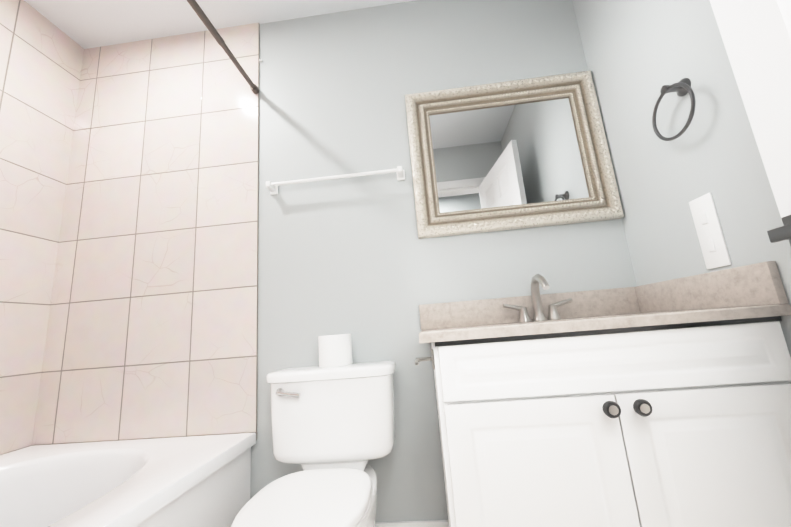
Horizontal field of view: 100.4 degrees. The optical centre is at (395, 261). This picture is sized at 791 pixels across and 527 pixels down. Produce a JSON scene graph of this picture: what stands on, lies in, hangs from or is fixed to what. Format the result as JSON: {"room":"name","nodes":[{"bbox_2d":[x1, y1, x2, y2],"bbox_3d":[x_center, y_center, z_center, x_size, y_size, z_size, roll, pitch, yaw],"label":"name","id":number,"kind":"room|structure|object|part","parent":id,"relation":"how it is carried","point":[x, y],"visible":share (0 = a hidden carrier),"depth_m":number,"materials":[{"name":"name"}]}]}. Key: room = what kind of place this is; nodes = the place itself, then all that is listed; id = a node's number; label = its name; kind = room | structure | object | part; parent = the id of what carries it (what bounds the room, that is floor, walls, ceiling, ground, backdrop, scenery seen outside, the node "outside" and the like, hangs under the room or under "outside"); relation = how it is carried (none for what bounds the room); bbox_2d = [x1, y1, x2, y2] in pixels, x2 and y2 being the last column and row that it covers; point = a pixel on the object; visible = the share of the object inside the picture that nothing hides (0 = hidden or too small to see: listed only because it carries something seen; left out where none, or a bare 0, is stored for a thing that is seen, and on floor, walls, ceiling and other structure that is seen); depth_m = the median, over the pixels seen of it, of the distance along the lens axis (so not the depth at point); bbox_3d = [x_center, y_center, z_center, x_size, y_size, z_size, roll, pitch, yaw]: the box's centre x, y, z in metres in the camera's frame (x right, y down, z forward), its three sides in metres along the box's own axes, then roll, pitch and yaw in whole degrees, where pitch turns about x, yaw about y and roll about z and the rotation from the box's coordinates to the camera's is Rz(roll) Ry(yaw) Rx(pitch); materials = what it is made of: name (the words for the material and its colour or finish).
{"room":"bathroom","nodes":[
{"label":"bathroom","id":0,"kind":"room"},
{"bbox_2d":[24,0,414,48],"bbox_3d":[-0.434,-1.534,0.397,5.070,0.100,2.810,-5,-12,4],"label":"ceiling","id":1,"kind":"structure","parent":0,"point":[85,24],"depth_m":1.60,"materials":[{"name":"white paint"}]},
{"bbox_2d":[250,0,636,521],"bbox_3d":[-0.314,-0.024,1.463,2.710,2.440,0.120,-5,-12,4],"label":"wall","id":2,"kind":"structure","parent":0,"point":[363,265],"depth_m":1.42,"materials":[{"name":"grey paint"}]},
{"bbox_2d":[32,23,259,445],"bbox_3d":[-1.089,-0.209,1.505,0.960,1.940,0.008,-5,-12,4],"label":"wall tile","id":3,"kind":"structure","parent":2,"relation":"attached to","point":[152,330],"depth_m":1.47,"materials":[{"name":"beige tile"}]},
{"bbox_2d":[187,0,259,93],"bbox_3d":[-0.731,-0.952,0.897,0.036,0.036,1.403,-5,-12,4],"label":"rail","id":4,"kind":"object","parent":3,"relation":"attached to","point":[205,20],"visible":1,"depth_m":1.29,"materials":[{"name":"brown metal"}]},
{"bbox_2d":[266,166,404,194],"bbox_3d":[-0.263,-0.353,1.427,0.606,0.048,0.068,-5,-12,4],"label":"towel rail","id":5,"kind":"object","parent":2,"relation":"attached to","point":[273,187],"visible":1,"depth_m":1.41,"materials":[{"name":"white plastic"}]},
{"bbox_2d":[375,520,448,526],"bbox_3d":[0.239,0.951,1.149,1.508,0.085,0.017,-5,-12,4],"label":"baseboard","id":6,"kind":"structure","parent":2,"relation":"attached to","point":[435,523],"depth_m":1.15,"materials":[{"name":"white"}]},
{"bbox_2d":[405,70,623,238],"bbox_3d":[0.470,-0.460,1.394,0.809,0.667,0.040,-5,-12,4],"label":"mirror","id":7,"kind":"object","parent":2,"relation":"attached to","point":[517,154],"visible":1,"depth_m":1.40,"materials":[{"name":"silver metal"}]},
{"label":"glass","id":8,"kind":"part","parent":7,"relation":"part of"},
{"bbox_2d":[572,0,790,356],"bbox_3d":[0.902,-0.295,0.617,0.120,2.440,1.420,-5,-12,4],"label":"wall","id":9,"kind":"structure","parent":0,"point":[638,54],"depth_m":1.02,"materials":[{"name":"grey paint"}]},
{"bbox_2d":[652,78,695,140],"bbox_3d":[0.822,-0.444,0.956,0.060,0.179,0.156,-5,-12,4],"label":"towel ring","id":10,"kind":"object","parent":9,"relation":"attached to","point":[681,87],"visible":1,"depth_m":0.96,"materials":[{"name":"grey metal"}]},
{"bbox_2d":[689,192,731,268],"bbox_3d":[0.879,-0.083,0.927,0.010,0.205,0.075,-5,-12,4],"label":"switch plate","id":11,"kind":"object","parent":9,"relation":"attached to","point":[715,253],"visible":1,"depth_m":0.92,"materials":[{"name":"white plastic"}]},
{"bbox_2d":[710,0,790,245],"bbox_3d":[0.667,-0.204,0.268,0.180,1.895,0.718,-5,-12,4],"label":"door","id":12,"kind":"structure","parent":9,"relation":"in","point":[756,36],"depth_m":0.60,"materials":[{"name":"white wood"}]},
{"bbox_3d":[0.708,-0.061,0.505,0.160,0.072,0.172,-5,-12,4],"label":"handle","id":13,"kind":"part","parent":12,"relation":"part of","materials":[{"name":"grey metal"}]},
{"bbox_3d":[-0.241,0.888,-0.102,5.070,0.220,2.810,-5,-12,4],"label":"floor","id":14,"kind":"structure","parent":0,"visible":0},
{"bbox_2d":[0,433,255,526],"bbox_3d":[-1.057,0.789,0.581,0.950,0.445,1.400,-5,-12,4],"label":"bathtub","id":15,"kind":"object","parent":14,"relation":"on","point":[197,481],"visible":1,"depth_m":1.11,"materials":[{"name":"white ceramic"}]},
{"bbox_2d":[231,361,395,526],"bbox_3d":[-0.223,0.658,0.939,0.456,0.644,0.614,-5,-12,4],"label":"toilet","id":16,"kind":"object","parent":14,"relation":"on","point":[333,430],"visible":1,"depth_m":1.08,"materials":[{"name":"white ceramic"}]},
{"bbox_3d":[-0.360,0.442,1.103,0.089,0.032,0.028,-5,-12,4],"label":"lever","id":17,"kind":"part","parent":16,"relation":"part of","materials":[{"name":"silver metal"}]},
{"bbox_3d":[-0.231,0.638,0.849,0.326,0.047,0.427,-5,-12,4],"label":"seat","id":18,"kind":"part","parent":16,"relation":"part of","materials":[{"name":"white plastic"}]},
{"bbox_3d":[-0.228,0.402,1.204,0.456,0.036,0.197,-5,-12,4],"label":"lid","id":19,"kind":"part","parent":16,"relation":"part of","materials":[{"name":"white ceramic"}]},
{"bbox_3d":[-0.214,0.570,1.169,0.432,0.306,0.175,-5,-12,4],"label":"tank","id":20,"kind":"part","parent":16,"relation":"part of","materials":[{"name":"white ceramic"}]},
{"bbox_2d":[318,334,352,366],"bbox_3d":[-0.224,0.331,1.230,0.122,0.110,0.122,-5,-12,4],"label":"toilet paper roll","id":21,"kind":"object","parent":16,"relation":"on","point":[335,350],"visible":0.98,"depth_m":1.18,"materials":[{"name":"white paper"}]},
{"bbox_2d":[415,261,790,526],"bbox_3d":[0.506,0.465,0.948,0.852,0.911,0.540,-5,-12,4],"label":"bathroom vanity","id":22,"kind":"object","parent":14,"relation":"on","point":[667,403],"visible":1,"depth_m":0.75,"materials":[{"name":"white painted wood"},{"name":"marble"},{"name":"dark nickel"}]},
{"bbox_2d":[418,261,790,343],"bbox_3d":[0.490,0.148,1.028,0.835,0.124,0.511,-5,-12,4],"label":"countertop","id":23,"kind":"structure","parent":22,"relation":"on","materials":[{"name":"stone"}]},
{"bbox_2d":[502,273,572,322],"bbox_3d":[0.514,0.127,1.167,0.247,0.164,0.151,-5,-12,4],"label":"faucet","id":24,"kind":"object","parent":23,"relation":"on","point":[539,316],"depth_m":1.19,"materials":[{"name":"silver metal"}]},
{"bbox_3d":[0.468,0.322,0.720,0.035,0.035,0.028,-5,-12,4],"label":"knob","id":25,"kind":"part","parent":22,"relation":"part of","materials":[{"name":"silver metal"}]},
{"bbox_3d":[0.532,0.316,0.715,0.035,0.035,0.028,-5,-12,4],"label":"knob","id":26,"kind":"part","parent":22,"relation":"part of","materials":[{"name":"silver metal"}]},
{"bbox_3d":[-1.669,-0.051,0.804,0.120,2.440,1.420,-5,-12,4],"label":"wall","id":27,"kind":"structure","parent":0,"visible":0},
{"bbox_2d":[0,0,83,454],"bbox_3d":[-1.625,-0.302,0.846,0.008,1.940,1.412,-5,-12,4],"label":"wall tile","id":28,"kind":"structure","parent":27,"relation":"attached to","point":[41,58],"depth_m":1.42,"materials":[{"name":"beige tile"}]}
]}

